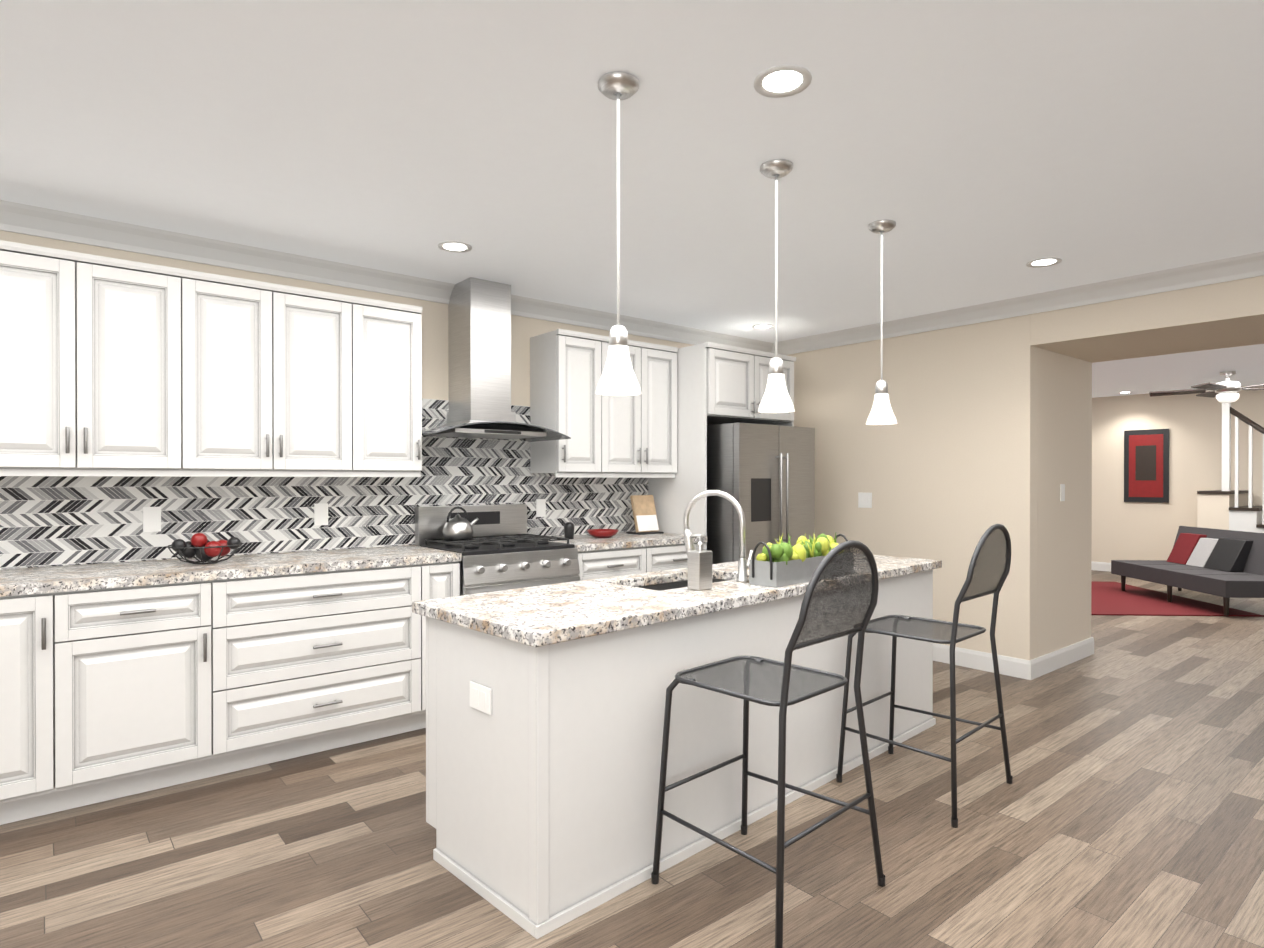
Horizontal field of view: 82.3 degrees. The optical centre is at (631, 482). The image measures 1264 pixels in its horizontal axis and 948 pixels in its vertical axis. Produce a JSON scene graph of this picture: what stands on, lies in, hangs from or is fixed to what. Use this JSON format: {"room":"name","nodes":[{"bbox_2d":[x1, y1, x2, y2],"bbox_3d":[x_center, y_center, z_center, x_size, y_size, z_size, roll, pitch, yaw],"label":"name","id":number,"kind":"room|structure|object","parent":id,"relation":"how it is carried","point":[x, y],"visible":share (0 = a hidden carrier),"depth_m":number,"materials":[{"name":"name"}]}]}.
{"room":"kitchen","nodes":[
{"label":"kitchen","id":0,"kind":"room"},
{"bbox_2d":[0,230,691,569],"bbox_3d":[-2.197,0.045,3.674,9.020,2.500,0.120,0,0,-39],"label":"wall","id":1,"kind":"structure","parent":0,"point":[435,349],"depth_m":4.39,"materials":[{"name":"paint"}]},
{"bbox_2d":[0,240,199,471],"bbox_3d":[-2.442,-0.511,3.168,0.870,0.907,0.341,0,0,-39],"label":"upper cabinet","id":2,"kind":"object","parent":1,"relation":"attached to","point":[109,366],"depth_m":3.09,"materials":[{"name":"wood"}]},
{"bbox_2d":[200,272,367,475],"bbox_3d":[-1.856,-0.513,3.651,0.870,0.907,0.341,0,0,-39],"label":"upper cabinet","id":3,"kind":"object","parent":1,"relation":"attached to","point":[284,368],"depth_m":3.54,"materials":[{"name":"wood"}]},
{"bbox_2d":[0,398,647,569],"bbox_3d":[-2.565,-0.064,3.287,6.960,0.879,0.008,0,0,-39],"label":"backsplash","id":4,"kind":"structure","parent":1,"relation":"attached to","point":[47,521],"depth_m":3.88,"materials":[{"name":"tile"}]},
{"bbox_2d":[143,507,160,531],"bbox_3d":[-2.313,0.176,3.485,0.072,0.120,0.008,0,0,-39],"label":"electrical outlet plate","id":5,"kind":"object","parent":4,"relation":"attached to","point":[151,519],"depth_m":3.48,"materials":[{"name":"white plastic"}]},
{"bbox_2d":[314,503,327,525],"bbox_3d":[-1.710,0.174,3.981,0.072,0.120,0.008,0,0,-39],"label":"electrical outlet plate","id":6,"kind":"object","parent":4,"relation":"attached to","point":[320,510],"depth_m":3.98,"materials":[{"name":"white plastic"}]},
{"bbox_2d":[536,499,545,516],"bbox_3d":[-0.614,0.170,4.883,0.072,0.120,0.008,0,0,-39],"label":"electrical outlet plate","id":7,"kind":"object","parent":4,"relation":"attached to","point":[540,503],"depth_m":4.88,"materials":[{"name":"white plastic"}]},
{"bbox_2d":[0,200,771,352],"bbox_3d":[-2.175,-1.151,3.547,8.899,0.105,0.095,0,0,-39],"label":"crown molding","id":8,"kind":"structure","parent":1,"relation":"attached to","point":[20,218],"depth_m":3.83,"materials":[{"name":"white wood"}]},
{"bbox_2d":[368,298,421,475],"bbox_3d":[-1.437,-0.514,3.995,0.435,0.907,0.341,0,0,-39],"label":"upper cabinet","id":9,"kind":"object","parent":1,"relation":"attached to","point":[394,329],"depth_m":3.91,"materials":[{"name":"wood"}]},
{"bbox_2d":[422,277,570,441],"bbox_3d":[-0.872,-0.737,4.358,0.876,0.935,0.497,0,0,-39],"label":"range hood","id":10,"kind":"object","parent":1,"relation":"attached to","point":[479,354],"visible":0.9,"depth_m":4.32,"materials":[{"name":"silver metal"}]},
{"bbox_2d":[530,329,677,477],"bbox_3d":[-0.165,-0.506,5.019,1.030,0.941,0.375,0,0,-39],"label":"upper cabinet","id":11,"kind":"object","parent":1,"relation":"attached to","point":[634,436],"visible":0.98,"depth_m":4.79,"materials":[{"name":"wood"}]},
{"bbox_2d":[0,570,1263,947],"bbox_3d":[2.166,1.292,4.421,16.700,0.001,11.900,0,0,-39],"label":"floor","id":12,"kind":"structure","parent":0,"point":[1124,808],"depth_m":2.57,"materials":[{"name":"brown wood"}]},
{"bbox_2d":[0,591,75,824],"bbox_3d":[-2.590,0.859,2.865,0.570,0.880,0.631,0,0,-39],"label":"base cabinet","id":13,"kind":"object","parent":12,"relation":"on","point":[38,631],"depth_m":2.74,"materials":[{"name":"wood"}]},
{"bbox_2d":[76,580,215,807],"bbox_3d":[-2.229,0.858,3.162,0.585,0.880,0.631,0,0,-39],"label":"base cabinet","id":14,"kind":"object","parent":12,"relation":"on","point":[107,694],"depth_m":2.96,"materials":[{"name":"wood"}]},
{"bbox_2d":[216,563,431,775],"bbox_3d":[-1.645,0.856,3.642,1.038,0.880,0.631,0,0,-39],"label":"base cabinet","id":15,"kind":"object","parent":12,"relation":"on","point":[307,663],"depth_m":3.39,"materials":[{"name":"wood"}]},
{"bbox_2d":[0,545,460,596],"bbox_3d":[-3.079,0.401,2.456,5.108,0.040,0.637,0,0,-39],"label":"countertop","id":16,"kind":"structure","parent":15,"relation":"on","point":[28,581],"depth_m":3.22,"materials":[{"name":"stone"}]},
{"bbox_2d":[167,533,242,563],"bbox_3d":[-1.991,0.303,3.378,0.308,0.145,0.308,0,0,-39],"label":"decorative basket","id":17,"kind":"object","parent":16,"relation":"on","point":[201,546],"visible":1,"depth_m":3.33,"materials":[{"name":"metal"}]},
{"bbox_2d":[432,561,459,598],"bbox_3d":[-1.193,0.854,4.014,0.218,0.880,0.631,0,0,-39],"label":"base cabinet","id":18,"kind":"object","parent":12,"relation":"on","point":[445,575],"depth_m":3.79,"materials":[{"name":"wood"}]},
{"bbox_2d":[415,504,579,595],"bbox_3d":[-0.783,0.718,4.276,0.740,1.150,0.711,0,0,-39],"label":"range","id":19,"kind":"object","parent":12,"relation":"on","point":[501,549],"visible":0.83,"depth_m":4.19,"materials":[{"name":"silver metal"}]},
{"bbox_2d":[443,506,478,539],"bbox_3d":[-1.006,0.234,4.266,0.223,0.192,0.176,0,0,-39],"label":"kettle","id":20,"kind":"object","parent":19,"relation":"on","point":[457,527],"visible":1,"depth_m":4.19,"materials":[{"name":"silver metal"}]},
{"bbox_2d":[578,542,705,580],"bbox_3d":[-0.095,0.851,4.895,1.100,0.879,0.665,0,0,-39],"label":"base cabinet","id":21,"kind":"object","parent":12,"relation":"on","point":[596,564],"visible":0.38,"depth_m":4.59,"materials":[{"name":"wood"}]},
{"bbox_2d":[532,532,706,551],"bbox_3d":[-0.104,0.390,4.904,1.100,0.040,0.637,0,0,-39],"label":"countertop","id":22,"kind":"structure","parent":21,"relation":"on","point":[582,543],"depth_m":4.72,"materials":[{"name":"stone"}]},
{"bbox_2d":[564,522,618,538],"bbox_3d":[-0.261,0.314,4.828,0.385,0.110,0.220,0,0,-39],"label":"decorative bowl","id":23,"kind":"object","parent":22,"relation":"on","point":[595,533],"visible":0.98,"depth_m":4.79,"materials":[{"name":"red ceramic"}]},
{"bbox_2d":[626,495,663,534],"bbox_3d":[0.094,0.229,5.250,0.220,0.277,0.160,0,0,-39],"label":"cookbook stand","id":24,"kind":"object","parent":22,"relation":"on","point":[644,515],"visible":1,"depth_m":5.23,"materials":[{"name":"metal"}]},
{"bbox_2d":[426,569,935,938],"bbox_3d":[0.445,0.878,3.211,2.624,0.839,0.677,0,0,-44],"label":"kitchen island","id":25,"kind":"object","parent":12,"relation":"on","point":[543,764],"visible":0.62,"depth_m":2.39,"materials":[{"name":"white wood"}]},
{"bbox_2d":[412,553,941,646],"bbox_3d":[0.440,0.437,3.213,2.670,0.040,0.735,0,0,-44],"label":"island countertop","id":26,"kind":"structure","parent":25,"relation":"on","point":[539,616],"depth_m":2.56,"materials":[{"name":"stone"}]},
{"bbox_2d":[638,579,727,590],"bbox_3d":[0.232,0.571,3.143,0.660,0.222,0.330,0,0,-44],"label":"sink basin","id":27,"kind":"object","parent":26,"relation":"in","point":[672,585],"visible":0.02,"depth_m":3.32,"materials":[{"name":"metal"}]},
{"bbox_2d":[688,534,711,590],"bbox_3d":[0.261,0.310,2.850,0.080,0.216,0.082,0,0,-44],"label":"soap dispenser","id":28,"kind":"object","parent":26,"relation":"on","point":[699,568],"visible":1,"depth_m":2.82,"materials":[{"name":"silver metal"}]},
{"bbox_2d":[683,490,752,581],"bbox_3d":[0.371,0.224,3.109,0.174,0.386,0.266,0,0,-44],"label":"faucet","id":29,"kind":"object","parent":26,"relation":"on","point":[743,564],"visible":0.92,"depth_m":3.07,"materials":[{"name":"silver metal"}]},
{"bbox_2d":[749,533,853,587],"bbox_3d":[0.749,0.314,3.136,0.618,0.206,0.145,0,0,-44],"label":"planter","id":30,"kind":"object","parent":26,"relation":"on","point":[780,563],"visible":0.9,"depth_m":2.98,"materials":[{"name":"grey ceramic"}]},
{"bbox_2d":[648,342,795,549],"bbox_3d":[0.711,0.154,5.555,0.980,2.266,0.665,0,0,-39],"label":"tall cabinet","id":31,"kind":"object","parent":12,"relation":"on","point":[720,384],"visible":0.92,"depth_m":5.19,"materials":[{"name":"wood"}]},
{"bbox_2d":[707,422,814,563],"bbox_3d":[0.823,0.438,5.468,0.840,1.700,0.851,0,0,-39],"label":"refrigerator","id":32,"kind":"object","parent":12,"relation":"on","point":[763,475],"visible":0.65,"depth_m":5.10,"materials":[{"name":"metal"}]},
{"bbox_2d":[651,540,884,947],"bbox_3d":[0.440,0.734,2.310,0.596,1.137,0.588,0,0,-44],"label":"stool","id":33,"kind":"object","parent":12,"relation":"on","point":[784,702],"visible":1,"depth_m":2.23,"materials":[{"name":"grey metal"}]},
{"bbox_2d":[836,524,1012,827],"bbox_3d":[1.264,0.731,3.097,0.596,1.137,0.588,0,0,-44],"label":"stool","id":34,"kind":"object","parent":12,"relation":"on","point":[894,633],"visible":0.98,"depth_m":3.03,"materials":[{"name":"grey metal"}]},
{"bbox_2d":[1091,581,1263,616],"bbox_3d":[5.153,1.270,8.110,1.900,0.012,2.300,0,0,3],"label":"rug","id":35,"kind":"object","parent":12,"relation":"on","point":[1110,598],"visible":0.5,"depth_m":7.53,"materials":[{"name":"red fabric"}]},
{"bbox_2d":[1111,526,1263,615],"bbox_3d":[6.078,0.887,7.662,0.900,0.756,1.750,0,0,3],"label":"sofa","id":36,"kind":"object","parent":35,"relation":"on","point":[1226,565],"visible":1,"depth_m":7.57,"materials":[{"name":"grey fabric"}]},
{"bbox_2d":[1197,403,1263,532],"bbox_3d":[7.735,0.145,8.411,1.016,2.260,1.650,0,0,-39],"label":"staircase","id":37,"kind":"structure","parent":12,"relation":"on","point":[1226,507],"depth_m":8.52,"materials":[{"name":"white wood"}]},
{"bbox_2d":[0,0,1263,397],"bbox_3d":[2.166,-1.208,4.411,16.700,0.001,11.900,0,0,-39],"label":"ceiling","id":38,"kind":"structure","parent":0,"point":[980,150],"depth_m":2.55,"materials":[{"name":"white paint"}]},
{"bbox_2d":[438,241,471,252],"bbox_3d":[-0.902,-1.201,3.685,0.170,0.005,0.170,0,0,-39],"label":"recessed light","id":39,"kind":"object","parent":38,"relation":"in","point":[454,246],"visible":0.98,"depth_m":3.68,"materials":[{"name":"white glass"}]},
{"bbox_2d":[595,72,641,395],"bbox_3d":[-0.041,-0.733,2.169,0.140,0.929,0.140,0,0,-39],"label":"pendant light","id":40,"kind":"object","parent":38,"relation":"hanging from","point":[618,377],"visible":1,"depth_m":2.14,"materials":[{"name":"white glass"}]},
{"bbox_2d":[752,324,773,328],"bbox_3d":[1.017,-1.210,5.602,0.170,0.005,0.170,0,0,-39],"label":"recessed light","id":41,"kind":"object","parent":38,"relation":"in","point":[763,326],"visible":1,"depth_m":5.60,"materials":[{"name":"white glass"}]},
{"bbox_2d":[758,159,794,412],"bbox_3d":[0.548,-0.735,2.744,0.140,0.929,0.140,0,0,-39],"label":"pendant light","id":42,"kind":"object","parent":38,"relation":"hanging from","point":[776,398],"visible":1,"depth_m":2.72,"materials":[{"name":"white glass"}]},
{"bbox_2d":[754,65,811,97],"bbox_3d":[0.448,-1.195,2.155,0.170,0.005,0.170,0,0,-39],"label":"recessed light","id":43,"kind":"object","parent":38,"relation":"in","point":[782,81],"visible":1,"depth_m":2.15,"materials":[{"name":"white glass"}]},
{"bbox_2d":[866,220,896,424],"bbox_3d":[1.162,-0.738,3.366,0.140,0.929,0.140,0,0,-39],"label":"pendant light","id":44,"kind":"object","parent":38,"relation":"hanging from","point":[881,413],"visible":1,"depth_m":3.34,"materials":[{"name":"white glass"}]},
{"bbox_2d":[1026,257,1061,267],"bbox_3d":[2.249,-1.202,3.948,0.170,0.005,0.170,0,0,-39],"label":"recessed light","id":45,"kind":"object","parent":38,"relation":"in","point":[1045,262],"visible":0.96,"depth_m":3.95,"materials":[{"name":"white glass"}]},
{"bbox_2d":[1149,371,1263,402],"bbox_3d":[6.530,-1.050,7.961,1.360,0.345,1.373,0,0,-39],"label":"ceiling fan","id":46,"kind":"object","parent":38,"relation":"hanging from","point":[1227,390],"visible":1,"depth_m":7.91,"materials":[{"name":"silver metal"}]},
{"bbox_2d":[787,314,1037,659],"bbox_3d":[1.967,0.038,5.618,0.120,2.498,2.169,0,0,-39],"label":"wall","id":47,"kind":"structure","parent":0,"point":[944,469],"depth_m":5.20,"materials":[{"name":"paint"}]},
{"bbox_2d":[858,492,871,507],"bbox_3d":[1.831,0.137,5.682,0.008,0.120,0.120,0,0,-39],"label":"switch plate","id":48,"kind":"object","parent":47,"relation":"attached to","point":[864,500],"depth_m":5.68,"materials":[{"name":"white plastic"}]},
{"bbox_2d":[933,643,1033,679],"bbox_3d":[2.046,1.225,5.420,0.014,0.125,1.785,0,0,-39],"label":"baseboard","id":49,"kind":"structure","parent":47,"relation":"attached to","point":[1032,669],"depth_m":4.96,"materials":[{"name":"white wood"}]},
{"bbox_2d":[772,251,1263,354],"bbox_3d":[3.799,-1.149,3.216,0.095,0.105,7.980,0,0,-39],"label":"crown molding","id":50,"kind":"structure","parent":47,"relation":"attached to","point":[1249,265],"depth_m":4.60,"materials":[{"name":"white wood"}]},
{"bbox_2d":[1037,348,1091,656],"bbox_3d":[3.043,0.040,5.177,0.979,2.498,0.120,0,0,-39],"label":"wall","id":51,"kind":"structure","parent":47,"relation":"attached to","point":[1064,537],"depth_m":5.10,"materials":[{"name":"paint"}]},
{"bbox_2d":[1060,484,1064,500],"bbox_3d":[3.026,0.069,5.079,0.070,0.120,0.008,0,0,-39],"label":"switch plate","id":52,"kind":"object","parent":51,"relation":"attached to","point":[1062,486],"depth_m":5.07,"materials":[{"name":"white plastic"}]},
{"bbox_2d":[1034,637,1093,678],"bbox_3d":[3.051,1.227,5.100,1.100,0.125,0.015,0,0,-39],"label":"baseboard","id":53,"kind":"structure","parent":51,"relation":"attached to","point":[1052,661],"depth_m":5.07,"materials":[{"name":"white wood"}]},
{"bbox_2d":[1030,276,1263,362],"bbox_3d":[4.916,-1.046,2.801,1.100,0.309,5.919,0,0,-39],"label":"beam","id":54,"kind":"structure","parent":0,"point":[1228,314],"depth_m":4.36,"materials":[{"name":"paint"}]},
{"bbox_2d":[1091,386,1263,562],"bbox_3d":[7.887,0.023,9.125,0.120,2.498,11.900,0,0,-39],"label":"wall","id":55,"kind":"structure","parent":0,"point":[1121,528],"depth_m":9.82,"materials":[{"name":"paint"}]},
{"bbox_2d":[1091,561,1110,571],"bbox_3d":[7.930,1.210,8.971,0.014,0.125,10.600,0,0,-39],"label":"baseboard","id":56,"kind":"structure","parent":55,"relation":"attached to","point":[1099,566],"depth_m":10.40,"materials":[{"name":"white wood"}]},
{"bbox_2d":[1124,429,1168,502],"bbox_3d":[7.088,-0.232,9.969,0.036,1.000,0.520,0,0,-39],"label":"picture frame","id":57,"kind":"object","parent":55,"relation":"attached to","point":[1146,465],"visible":0.98,"depth_m":9.95,"materials":[{"name":"black wood"}]}
]}

